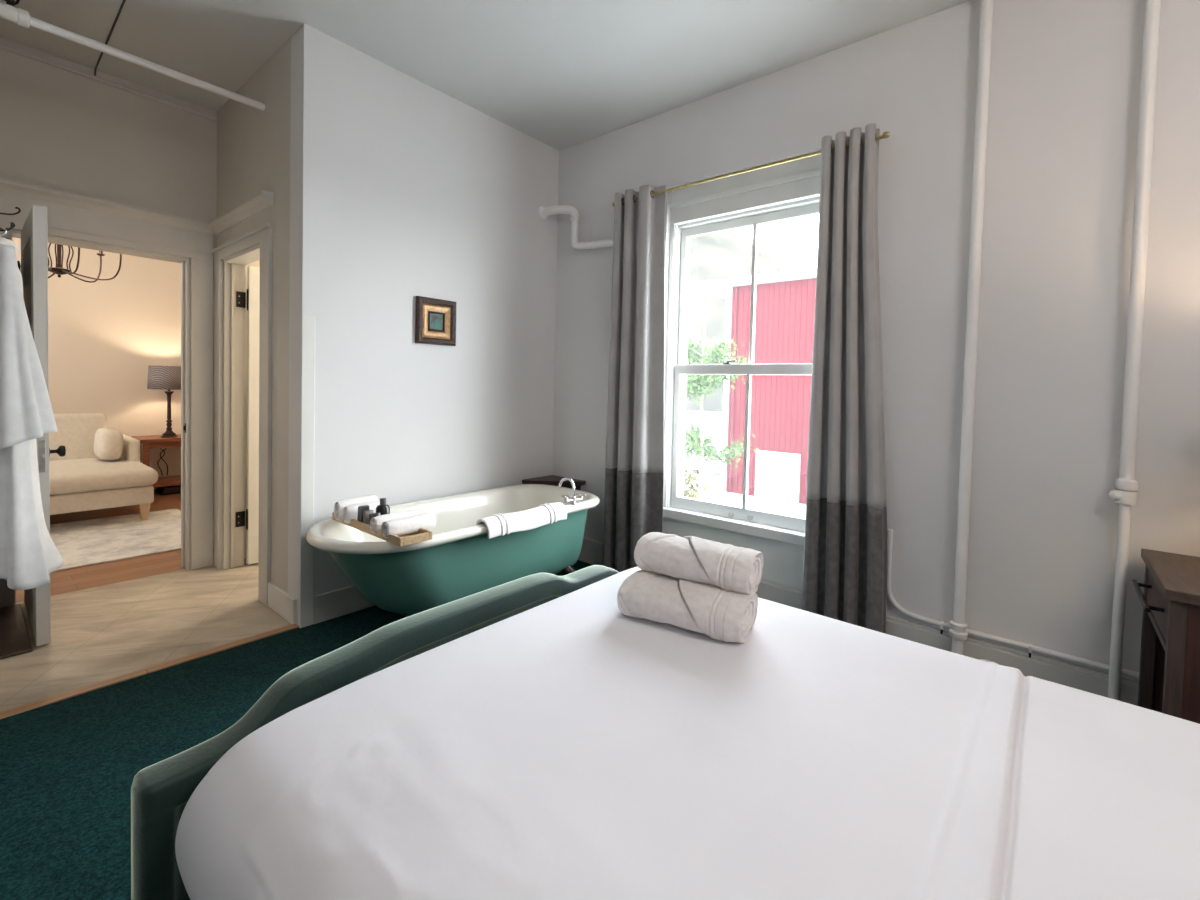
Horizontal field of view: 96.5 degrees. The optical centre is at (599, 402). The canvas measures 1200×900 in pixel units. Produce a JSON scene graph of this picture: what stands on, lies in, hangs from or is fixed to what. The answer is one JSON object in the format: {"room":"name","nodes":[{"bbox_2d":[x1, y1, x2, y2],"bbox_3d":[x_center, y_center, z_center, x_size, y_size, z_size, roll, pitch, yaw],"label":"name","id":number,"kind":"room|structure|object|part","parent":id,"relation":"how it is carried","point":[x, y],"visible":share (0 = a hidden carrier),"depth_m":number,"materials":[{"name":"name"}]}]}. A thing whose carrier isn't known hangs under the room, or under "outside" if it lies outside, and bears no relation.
{"room":"hotel room","nodes":[
{"label":"hotel room","id":0,"kind":"room"},
{"bbox_2d":[20,243,121,282],"bbox_3d":[-3.886,-1.420,3.847,0.706,1.038,0.689,3,2,40],"label":"chandelier","id":1,"kind":"object","parent":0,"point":[58,269],"visible":0.47,"depth_m":3.86,"materials":[{"name":"brown metal"}]},
{"bbox_3d":[-3.724,-1.018,3.768,0.293,0.230,0.011,2,2,28],"label":"arm","id":2,"kind":"part","parent":1,"relation":"part of","materials":[{"name":"brown metal"}]},
{"bbox_3d":[-3.903,-1.031,4.054,0.011,0.230,0.293,1,2,-2],"label":"arm","id":3,"kind":"part","parent":1,"relation":"part of","materials":[{"name":"brown metal"}]},
{"bbox_3d":[-3.731,-1.024,3.962,0.293,0.230,0.011,0,2,-32],"label":"arm","id":4,"kind":"part","parent":1,"relation":"part of","materials":[{"name":"brown metal"}]},
{"bbox_2d":[12,237,180,476],"bbox_3d":[-5.473,-0.530,5.139,0.120,2.975,5.250,3,2,40],"label":"wall","id":5,"kind":"structure","parent":0,"point":[104,336],"depth_m":5.58,"materials":[{"name":"paint"}]},
{"bbox_2d":[0,37,216,568],"bbox_3d":[-3.007,-0.406,3.072,0.140,2.975,5.450,3,2,40],"label":"wall","id":6,"kind":"structure","parent":0,"point":[62,130],"depth_m":3.08,"materials":[{"name":"paint"}]},
{"bbox_2d":[17,205,65,645],"bbox_3d":[-2.780,0.102,2.655,0.739,1.978,0.108,3,2,37],"label":"door","id":7,"kind":"structure","parent":6,"relation":"in","point":[34,232],"depth_m":2.42,"materials":[{"name":"wood"}]},
{"bbox_3d":[-2.793,-0.359,2.615,0.477,0.790,0.003,3,2,40],"label":"panel","id":8,"kind":"part","parent":7,"relation":"part of","materials":[{"name":"wood"}]},
{"bbox_3d":[-2.515,0.242,2.415,0.004,0.145,0.021,3,2,40],"label":"latch plate","id":9,"kind":"part","parent":7,"relation":"part of","materials":[{"name":"metal"}]},
{"bbox_3d":[-2.529,0.227,2.495,0.054,0.054,0.059,3,2,40],"label":"knob","id":10,"kind":"part","parent":7,"relation":"part of","materials":[{"name":"black metal"}]},
{"bbox_2d":[11,229,189,603],"bbox_3d":[-2.931,0.080,3.191,0.140,2.000,0.769,3,2,40],"label":"trim","id":11,"kind":"structure","parent":6,"relation":"attached to","point":[185,262],"depth_m":3.43,"materials":[{"name":"white wood"}]},
{"bbox_2d":[0,193,212,606],"bbox_3d":[-2.877,-0.017,3.126,0.020,2.200,1.033,3,2,40],"label":"trim","id":12,"kind":"structure","parent":6,"relation":"attached to","point":[63,221],"depth_m":3.43,"materials":[{"name":"white wood"}]},
{"bbox_2d":[0,179,215,235],"bbox_3d":[-2.830,-1.123,3.088,0.055,0.075,1.055,3,2,40],"label":"trim","id":13,"kind":"structure","parent":6,"relation":"attached to","point":[8,187],"depth_m":3.05,"materials":[{"name":"white wood"}]},
{"bbox_2d":[0,43,216,120],"bbox_3d":[-2.826,-1.837,3.074,0.022,0.033,1.050,3,2,40],"label":"crown molding","id":14,"kind":"structure","parent":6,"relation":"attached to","point":[2,46],"depth_m":3.05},
{"bbox_2d":[244,260,259,558],"bbox_3d":[-1.394,-0.394,3.938,1.220,2.975,1.850,3,2,40],"label":"wall","id":15,"kind":"structure","parent":0,"point":[257,263],"depth_m":3.67,"materials":[{"name":"paint"}]},
{"bbox_2d":[233,266,259,567],"bbox_3d":[-2.122,0.094,3.761,0.050,1.975,0.765,3,2,40],"label":"door","id":16,"kind":"structure","parent":15,"relation":"in","point":[250,300],"depth_m":3.54,"materials":[{"name":"paint"}]},
{"bbox_2d":[217,37,290,592],"bbox_3d":[-2.025,-0.386,3.185,1.220,2.975,0.115,3,2,40],"label":"wall","id":17,"kind":"structure","parent":0,"point":[253,144],"depth_m":2.88,"materials":[{"name":"paint"}]},
{"bbox_2d":[0,0,264,110],"bbox_3d":[-2.192,-1.663,2.542,0.066,0.146,1.066,3,2,40],"label":"pipe","id":18,"kind":"object","parent":17,"relation":"attached to","point":[8,12],"visible":1,"depth_m":2.45,"materials":[{"name":"metal"}]},
{"bbox_2d":[223,244,259,568],"bbox_3d":[-2.125,0.097,3.274,0.710,2.000,0.115,3,2,40],"label":"trim","id":19,"kind":"structure","parent":17,"relation":"attached to","point":[234,266],"depth_m":3.48,"materials":[{"name":"white wood"}]},
{"bbox_2d":[209,191,273,235],"bbox_3d":[-2.148,-1.109,3.170,0.995,0.075,0.055,3,2,40],"label":"trim","id":20,"kind":"structure","parent":17,"relation":"attached to","point":[262,201],"depth_m":3.08,"materials":[{"name":"white wood"}]},
{"bbox_2d":[211,223,272,605],"bbox_3d":[-2.168,0.060,3.214,0.993,2.075,0.032,3,2,40],"label":"trim","id":21,"kind":"structure","parent":17,"relation":"attached to","point":[262,235],"depth_m":2.98,"materials":[{"name":"white wood"}]},
{"bbox_2d":[268,582,295,623],"bbox_3d":[-1.680,1.056,2.826,0.350,0.132,0.016,3,2,40],"label":"baseboard","id":22,"kind":"structure","parent":17,"relation":"attached to","point":[281,602],"depth_m":2.81,"materials":[{"name":"paint"}]},
{"bbox_2d":[0,490,592,899],"bbox_3d":[-2.055,1.160,2.291,9.200,0.060,5.250,3,2,40],"label":"floor","id":23,"kind":"structure","parent":0,"point":[69,767],"depth_m":2.13,"materials":[{"name":"carpet"}]},
{"bbox_2d":[0,604,32,658],"bbox_3d":[-2.871,1.094,2.568,0.730,0.013,0.166,3,2,40],"label":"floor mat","id":24,"kind":"object","parent":23,"relation":"on","point":[14,635],"visible":1,"depth_m":2.53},
{"bbox_2d":[50,508,180,571],"bbox_3d":[-4.258,1.033,3.507,1.455,0.011,2.685,3,2,40],"label":"area rug","id":25,"kind":"object","parent":23,"relation":"on","point":[108,539],"visible":0.45,"depth_m":4.06,"materials":[{"name":"beige carpet"}]},
{"bbox_2d":[49,413,157,519],"bbox_3d":[-4.880,0.561,4.317,1.394,0.872,1.835,3,2,40],"label":"sofa","id":26,"kind":"object","parent":25,"relation":"on","point":[80,480],"visible":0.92,"depth_m":4.52,"materials":[{"name":"beige fabric"}]},
{"bbox_3d":[-5.359,0.397,4.629,0.247,0.587,1.620,3,2,40],"label":"backrest","id":27,"kind":"part","parent":26,"relation":"part of","materials":[{"name":"beige fabric"}]},
{"bbox_2d":[49,457,157,494],"bbox_3d":[-4.785,0.622,4.252,1.160,0.147,1.815,3,2,40],"label":"seat cushion","id":28,"kind":"object","parent":26,"relation":"on","point":[68,475],"depth_m":4.41,"materials":[{"name":"beige fabric"}]},
{"bbox_2d":[94,428,123,459],"bbox_3d":[-4.528,0.382,4.934,0.420,0.288,0.181,3,2,40],"label":"throw pillow","id":29,"kind":"object","parent":26,"relation":"on","point":[108,442],"visible":1,"depth_m":4.81,"materials":[{"name":"beige fabric"}]},
{"bbox_3d":[-4.569,0.573,5.176,0.760,0.492,0.080,3,2,40],"label":"arm","id":30,"kind":"part","parent":26,"relation":"part of"},
{"bbox_3d":[-3.904,0.930,4.590,0.072,0.144,0.072,3,2,40],"label":"leg","id":31,"kind":"part","parent":26,"relation":"part of","materials":[{"name":"brown wood"}]},
{"bbox_2d":[0,624,298,718],"bbox_3d":[-1.914,1.156,2.261,0.055,0.056,1.185,3,2,40],"label":"trim","id":32,"kind":"structure","parent":23,"relation":"on","point":[39,703],"depth_m":2.23,"materials":[{"name":"brown wood"}]},
{"bbox_2d":[132,434,180,487],"bbox_3d":[-4.426,0.659,5.938,0.450,0.599,1.100,3,2,40],"label":"console table","id":33,"kind":"object","parent":23,"relation":"on","point":[147,443],"visible":0.21,"depth_m":5.54,"materials":[{"name":"red wood"}]},
{"bbox_3d":[-4.900,0.673,5.683,0.050,0.564,0.050,3,2,40],"label":"leg","id":34,"kind":"part","parent":33,"relation":"part of","materials":[{"name":"red wood"}]},
{"bbox_3d":[-4.609,0.687,5.439,0.050,0.564,0.050,3,2,40],"label":"leg","id":35,"kind":"part","parent":33,"relation":"part of","materials":[{"name":"red wood"}]},
{"bbox_2d":[147,365,180,475],"bbox_3d":[-4.598,0.214,5.695,0.493,1.201,0.355,3,2,40],"label":"table lamp","id":36,"kind":"object","parent":33,"relation":"on","point":[168,378],"visible":0.89,"depth_m":5.51,"materials":[{"name":"brown metal"}]},
{"bbox_3d":[-4.789,0.601,5.863,0.015,0.408,0.109,3,2,40],"label":"cord","id":37,"kind":"part","parent":36,"relation":"part of","materials":[{"name":"black plastic"}]},
{"bbox_3d":[-4.534,-0.261,5.636,0.355,0.243,0.355,3,2,40],"label":"lamp shade","id":38,"kind":"part","parent":36,"relation":"part of","materials":[{"name":"grey fabric"}]},
{"bbox_3d":[-4.542,0.069,5.646,0.084,0.448,0.084,3,2,40],"label":"stem","id":39,"kind":"part","parent":36,"relation":"part of","materials":[{"name":"brown wood"}]},
{"bbox_2d":[152,475,180,487],"bbox_3d":[-4.437,0.836,5.949,0.410,0.045,1.040,3,2,40],"label":"shelf","id":40,"kind":"object","parent":33,"relation":"attached to","point":[163,481],"depth_m":5.63,"materials":[{"name":"red wood"}]},
{"bbox_2d":[157,485,180,494],"bbox_3d":[-4.463,0.916,5.900,0.300,0.083,0.610,3,2,40],"label":"storage box","id":41,"kind":"object","parent":23,"relation":"on","point":[166,490],"visible":0.37,"depth_m":5.63,"materials":[{"name":"black"}]},
{"bbox_2d":[131,565,619,899],"bbox_3d":[0.526,0.664,0.767,2.328,1.150,1.468,3,2,40],"label":"bed","id":42,"kind":"object","parent":23,"relation":"on","point":[161,791],"visible":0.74,"depth_m":1.11,"materials":[{"name":"fabric"}]},
{"bbox_2d":[175,566,1199,899],"bbox_3d":[0.516,0.822,0.769,2.134,0.436,1.396,3,2,40],"label":"duvet","id":43,"kind":"object","parent":42,"relation":"on","point":[571,746],"visible":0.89,"depth_m":0.87,"materials":[{"name":"white fabric"}]},
{"bbox_2d":[617,570,757,642],"bbox_3d":[0.231,0.538,1.448,0.354,0.114,0.210,2,2,31],"label":"bath towel","id":44,"kind":"object","parent":43,"relation":"on","point":[716,612],"visible":0.88,"depth_m":1.38,"materials":[{"name":"white fabric"}]},
{"bbox_2d":[634,532,762,594],"bbox_3d":[0.271,0.444,1.511,0.342,0.116,0.179,2,2,32],"label":"bath towel","id":45,"kind":"object","parent":44,"relation":"on","point":[729,567],"visible":0.98,"depth_m":1.45,"materials":[{"name":"white fabric"}]},
{"bbox_2d":[306,477,599,615],"bbox_3d":[-0.712,0.782,2.942,0.734,0.720,1.650,3,2,40],"label":"bathtub","id":46,"kind":"object","parent":23,"relation":"on","point":[459,561],"visible":0.81,"depth_m":2.66,"materials":[{"name":"ceramic"}]},
{"bbox_2d":[332,512,431,546],"bbox_3d":[-1.014,0.563,2.462,0.630,0.035,0.150,3,2,40],"label":"tray","id":47,"kind":"object","parent":46,"relation":"on","point":[423,534],"visible":0.46,"depth_m":2.30,"materials":[{"name":"brown wood"}]},
{"bbox_2d":[334,495,377,520],"bbox_3d":[-1.186,0.512,2.612,0.060,0.098,0.208,3,2,33],"label":"rolled towel","id":48,"kind":"object","parent":47,"relation":"on","point":[339,506],"visible":0.48,"depth_m":2.55,"materials":[{"name":"white fabric"}]},
{"bbox_2d":[343,500,379,522],"bbox_3d":[-1.123,0.521,2.562,0.058,0.086,0.199,3,2,36],"label":"rolled towel","id":49,"kind":"object","parent":47,"relation":"on","point":[350,512],"visible":0.46,"depth_m":2.50,"materials":[{"name":"white fabric"}]},
{"bbox_2d":[357,505,368,522],"bbox_3d":[-1.099,0.521,2.487,0.028,0.088,0.050,3,2,40],"label":"sachet","id":50,"kind":"object","parent":47,"relation":"on","point":[361,509],"visible":0.5,"depth_m":2.47,"materials":[{"name":"grey plastic"}]},
{"bbox_2d":[363,510,373,524],"bbox_3d":[-1.059,0.530,2.454,0.030,0.075,0.045,3,2,40],"label":"sachet","id":51,"kind":"object","parent":47,"relation":"on","point":[366,513],"visible":0.5,"depth_m":2.44,"materials":[{"name":"grey plastic"}]},
{"bbox_2d":[369,512,380,524],"bbox_3d":[-1.019,0.535,2.427,0.033,0.070,0.050,3,2,40],"label":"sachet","id":52,"kind":"object","parent":47,"relation":"on","point":[372,515],"visible":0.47,"depth_m":2.41,"materials":[{"name":"grey plastic"}]},
{"bbox_2d":[376,498,389,514],"bbox_3d":[-1.015,0.507,2.504,0.062,0.120,0.062,3,2,40],"label":"toiletry bottle","id":53,"kind":"object","parent":47,"relation":"on","point":[383,508],"visible":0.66,"depth_m":2.49,"materials":[{"name":"black glass"}]},
{"bbox_2d":[370,510,419,532],"bbox_3d":[-0.920,0.535,2.416,0.073,0.076,0.219,3,2,40],"label":"rolled towel","id":54,"kind":"object","parent":47,"relation":"on","point":[376,522],"visible":0.55,"depth_m":2.36,"materials":[{"name":"white fabric"}]},
{"bbox_2d":[381,513,435,537],"bbox_3d":[-0.839,0.539,2.357,0.081,0.076,0.229,3,2,40],"label":"rolled towel","id":55,"kind":"object","parent":47,"relation":"on","point":[407,525],"visible":0.97,"depth_m":2.32,"materials":[{"name":"white fabric"}]},
{"bbox_3d":[-0.778,0.576,2.264,0.014,0.033,0.121,3,2,40],"label":"rail","id":56,"kind":"part","parent":47,"relation":"part of","materials":[{"name":"brown wood"}]},
{"bbox_3d":[-0.970,0.562,2.514,0.630,0.035,0.014,3,2,40],"label":"rail","id":57,"kind":"part","parent":47,"relation":"part of","materials":[{"name":"brown wood"}]},
{"bbox_2d":[306,484,599,553],"bbox_3d":[-0.717,0.776,2.946,0.720,0.402,1.650,3,2,40],"label":"basin","id":58,"kind":"object","parent":46,"relation":"in","point":[455,531],"depth_m":3.03,"materials":[{"name":"ceramic"}]},
{"bbox_2d":[476,502,566,538],"bbox_3d":[-0.401,0.605,2.803,0.121,0.103,0.550,3,2,40],"label":"towel","id":59,"kind":"object","parent":46,"relation":"on","point":[499,524],"visible":0.94,"depth_m":2.75,"materials":[{"name":"white fabric"}]},
{"bbox_3d":[-0.193,0.544,3.052,0.046,0.037,0.046,0,2,-28],"label":"cross handle","id":60,"kind":"part","parent":46,"relation":"part of","materials":[{"name":"metal"}]},
{"bbox_3d":[-0.192,0.489,3.097,0.105,0.120,0.018,2,2,19],"label":"spout","id":61,"kind":"part","parent":46,"relation":"part of","materials":[{"name":"silver metal"}]},
{"bbox_3d":[-0.112,0.544,3.115,0.046,0.037,0.046,0,2,-28],"label":"cross handle","id":62,"kind":"part","parent":46,"relation":"part of","materials":[{"name":"metal"}]},
{"bbox_2d":[522,475,585,489],"bbox_3d":[-0.333,0.838,3.808,0.335,0.573,0.303,3,2,40],"label":"table","id":63,"kind":"object","parent":23,"relation":"on","point":[554,480],"visible":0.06,"depth_m":3.79,"materials":[{"name":"brown wood"}]},
{"bbox_2d":[1132,548,1199,723],"bbox_3d":[1.990,0.899,1.651,0.492,0.696,0.552,3,2,40],"label":"nightstand","id":64,"kind":"object","parent":23,"relation":"on","point":[1169,670],"visible":0.77,"depth_m":1.63,"materials":[{"name":"brown wood"}]},
{"bbox_3d":[2.005,0.906,1.960,0.035,0.664,0.035,3,2,40],"label":"post","id":65,"kind":"part","parent":64,"relation":"part of","materials":[{"name":"brown wood"}]},
{"bbox_3d":[1.821,0.644,1.782,0.046,0.014,0.340,3,2,40],"label":"handle","id":66,"kind":"part","parent":64,"relation":"part of","materials":[{"name":"black metal"}]},
{"bbox_3d":[1.851,0.656,1.765,0.021,0.137,0.454,3,2,40],"label":"drawer","id":67,"kind":"part","parent":64,"relation":"part of","materials":[{"name":"brown wood"}]},
{"bbox_3d":[2.165,0.874,1.829,0.375,0.584,0.014,3,2,40],"label":"panel","id":68,"kind":"part","parent":64,"relation":"part of","materials":[{"name":"brown wood"}]},
{"bbox_3d":[1.688,0.910,1.582,0.035,0.664,0.035,3,2,40],"label":"post","id":69,"kind":"part","parent":64,"relation":"part of","materials":[{"name":"brown wood"}]},
{"bbox_3d":[1.845,0.878,1.448,0.375,0.584,0.014,3,2,40],"label":"panel","id":70,"kind":"part","parent":64,"relation":"part of","materials":[{"name":"brown wood"}]},
{"bbox_2d":[288,23,558,625],"bbox_3d":[-0.966,-0.366,3.375,0.160,2.975,1.767,3,2,40],"label":"wall","id":71,"kind":"structure","parent":0,"point":[402,190],"depth_m":3.08,"materials":[{"name":"paint"}]},
{"bbox_2d":[299,315,314,627],"bbox_3d":[-1.468,0.350,2.685,0.012,1.562,0.063,3,2,40],"label":"trim","id":72,"kind":"structure","parent":71,"relation":"attached to","point":[307,322],"depth_m":2.68,"materials":[{"name":"paint"}]},
{"bbox_2d":[313,585,374,623],"bbox_3d":[-0.922,1.052,3.375,0.016,0.142,1.684,3,2,40],"label":"baseboard","id":73,"kind":"structure","parent":71,"relation":"attached to","point":[333,604],"depth_m":2.82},
{"bbox_2d":[415,296,456,345],"bbox_3d":[-0.978,-0.484,3.206,0.027,0.270,0.265,3,2,40],"label":"framed picture","id":74,"kind":"object","parent":71,"relation":"attached to","point":[435,319],"visible":1,"depth_m":3.20,"materials":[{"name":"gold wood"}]},
{"bbox_3d":[-0.980,-0.484,3.208,0.021,0.116,0.111,3,2,40],"label":"frame","id":75,"kind":"part","parent":74,"relation":"part of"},
{"bbox_2d":[434,322,438,328],"bbox_3d":[-0.980,-0.461,3.209,0.002,0.039,0.032,3,2,40],"label":"picture","id":76,"kind":"object","parent":74,"relation":"on","point":[436,324],"depth_m":3.21,"materials":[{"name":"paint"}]},
{"bbox_2d":[538,205,612,249],"bbox_3d":[-0.042,-1.221,3.657,0.860,0.349,0.122,2,2,30],"label":"pipe","id":77,"kind":"object","parent":71,"relation":"attached to","point":[544,212],"visible":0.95,"depth_m":3.74,"materials":[{"name":"metal"}]},
{"bbox_2d":[0,0,969,150],"bbox_3d":[-1.943,-1.901,2.163,9.300,0.120,5.450,3,2,40],"label":"ceiling","id":78,"kind":"structure","parent":0,"point":[562,74],"depth_m":2.71,"materials":[{"name":"paint"}]},
{"bbox_2d":[94,0,125,75],"bbox_3d":[-2.413,-1.850,2.656,1.188,0.035,0.009,3,2,40],"label":"cable","id":79,"kind":"object","parent":78,"relation":"attached to","point":[124,1],"visible":1,"depth_m":2.69,"materials":[{"name":"black"}]},
{"bbox_2d":[552,0,1199,681],"bbox_3d":[1.436,-0.288,2.709,4.700,2.975,0.298,3,2,40],"label":"wall","id":80,"kind":"structure","parent":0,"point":[1065,80],"depth_m":2.28,"materials":[{"name":"paint"}]},
{"bbox_2d":[663,169,820,546],"bbox_3d":[0.896,-0.239,3.142,1.080,1.985,0.230,3,2,40],"label":"window","id":81,"kind":"structure","parent":80,"relation":"attached to","point":[794,196],"depth_m":3.18,"materials":[{"name":"paint"}]},
{"bbox_3d":[0.873,0.722,3.172,1.080,0.062,0.230,3,2,40],"label":"sill","id":82,"kind":"part","parent":81,"relation":"part of","materials":[{"name":"paint"}]},
{"bbox_3d":[0.860,0.232,3.128,1.006,0.914,0.036,3,2,40],"label":"sash","id":83,"kind":"part","parent":81,"relation":"part of","materials":[{"name":"paint"}]},
{"bbox_3d":[0.904,-0.632,3.128,1.006,0.912,0.030,3,2,40],"label":"sash","id":84,"kind":"part","parent":81,"relation":"part of","materials":[{"name":"paint"}]},
{"bbox_2d":[612,132,889,206],"bbox_3d":[0.735,-1.252,3.013,1.627,0.051,0.123,3,2,40],"label":"curtain rod","id":85,"kind":"object","parent":80,"relation":"attached to","point":[885,135],"visible":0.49,"depth_m":2.87,"materials":[{"name":"gold metal"}]},
{"bbox_2d":[602,185,665,571],"bbox_3d":[0.217,-0.109,3.385,0.415,2.457,0.116,3,2,40],"label":"curtain","id":86,"kind":"object","parent":85,"relation":"hanging from","point":[634,464],"visible":0.94,"depth_m":3.35,"materials":[{"name":"grey fabric"}]},
{"bbox_2d":[802,123,886,633],"bbox_3d":[1.188,-0.060,2.570,0.393,2.457,0.120,3,2,40],"label":"curtain","id":87,"kind":"object","parent":85,"relation":"hanging from","point":[845,566],"visible":0.94,"depth_m":2.56,"materials":[{"name":"grey fabric"}]},
{"bbox_2d":[578,537,1138,705],"bbox_3d":[1.339,1.110,2.630,4.440,0.182,0.079,3,2,40],"label":"baseboard","id":88,"kind":"structure","parent":80,"relation":"attached to","point":[1063,673],"depth_m":2.30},
{"bbox_2d":[949,0,992,654],"bbox_3d":[1.595,-0.271,2.300,0.110,2.975,0.110,3,2,40],"label":"pipe","id":89,"kind":"object","parent":80,"relation":"attached to","point":[957,631],"visible":0.93,"depth_m":2.28,"materials":[{"name":"metal"}]},
{"bbox_2d":[887,529,1138,678],"bbox_3d":[2.043,0.852,1.996,1.767,0.428,0.030,3,2,40],"label":"pipe","id":90,"kind":"object","parent":80,"relation":"attached to","point":[1029,647],"visible":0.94,"depth_m":2.30,"materials":[{"name":"metal"}]},
{"bbox_2d":[1108,0,1160,700],"bbox_3d":[1.977,-0.252,1.981,0.110,2.975,0.110,3,2,40],"label":"pipe","id":91,"kind":"object","parent":80,"relation":"attached to","point":[1126,487],"visible":0.97,"depth_m":1.97,"materials":[{"name":"metal"}]},
{"label":"outside","id":92,"kind":"structure","parent":0,"visible":0},
{"bbox_2d":[684,455,805,517],"bbox_3d":[11.462,2.412,83.929,210.000,0.200,136.700,3,2,40],"label":"ground","id":93,"kind":"structure","parent":92,"point":[764,504],"depth_m":22.43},
{"bbox_2d":[683,456,714,500],"bbox_3d":[2.570,2.864,18.069,2.626,2.579,2.256,2,2,7],"label":"bush","id":94,"kind":"object","parent":93,"relation":"on","point":[690,478],"visible":0.17,"depth_m":17.86,"materials":[{"name":"green plant"}]},
{"bbox_2d":[685,410,722,453],"bbox_3d":[5.717,2.089,40.910,9.200,2.850,4.800,3,2,40],"label":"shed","id":95,"kind":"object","parent":93,"relation":"on","point":[712,421],"visible":0.23,"depth_m":37.13,"materials":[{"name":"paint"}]},
{"bbox_2d":[691,438,721,473],"bbox_3d":[6.873,2.971,29.567,2.100,1.850,4.110,3,2,40],"label":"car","id":96,"kind":"object","parent":93,"relation":"on","point":[718,441],"visible":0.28,"depth_m":27.93,"materials":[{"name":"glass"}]},
{"bbox_2d":[684,326,759,499],"bbox_3d":[2.728,0.900,15.918,3.324,6.644,3.317,3,2,40],"label":"tree","id":97,"kind":"object","parent":93,"relation":"on","point":[699,385],"visible":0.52,"depth_m":15.69,"materials":[{"name":"green plant"}]},
{"bbox_2d":[692,267,816,504],"bbox_3d":[11.988,-0.630,26.223,10.150,9.500,12.400,3,2,40],"label":"neighboring building","id":98,"kind":"structure","parent":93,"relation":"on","point":[785,300],"depth_m":22.71,"materials":[{"name":"red wood"}]},
{"bbox_3d":[7.094,3.065,22.887,0.920,1.990,0.057,3,2,40],"label":"door","id":99,"kind":"part","parent":98,"relation":"part of","materials":[{"name":"white"}]},
{"bbox_3d":[7.829,3.102,22.271,0.920,1.990,0.057,3,2,40],"label":"door","id":100,"kind":"part","parent":98,"relation":"part of","materials":[{"name":"white"}]},
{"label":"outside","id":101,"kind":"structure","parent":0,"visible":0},
{"bbox_2d":[686,230,781,411],"bbox_3d":[25.898,-38.403,131.365,326.359,80.503,224.771,3,2,40],"label":"sky","id":102,"kind":"structure","parent":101,"point":[726,254],"depth_m":135.59,"materials":[{"name":"white"}]},
{"bbox_3d":[-2.783,-0.376,2.281,1.220,2.975,0.125,3,2,40],"label":"wall","id":103,"kind":"structure","parent":0,"visible":0},
{"bbox_2d":[0,207,20,238],"bbox_3d":[-2.407,-0.725,2.132,0.620,0.106,0.133,3,2,40],"label":"coat rack","id":104,"kind":"object","parent":103,"relation":"attached to","point":[12,225],"visible":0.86,"depth_m":2.11,"materials":[{"name":"metal"}]},
{"bbox_3d":[-2.352,-0.600,2.096,0.391,0.174,0.045,3,2,40],"label":"clothes hanger","id":105,"kind":"object","parent":104,"relation":"hanging from","visible":0},
{"bbox_2d":[0,237,63,589],"bbox_3d":[-2.316,0.033,2.139,0.548,1.350,0.249,3,2,40],"label":"bathrobe","id":106,"kind":"object","parent":105,"relation":"hanging from","point":[28,553],"visible":1,"depth_m":2.00,"materials":[{"name":"white fabric"}]}
]}

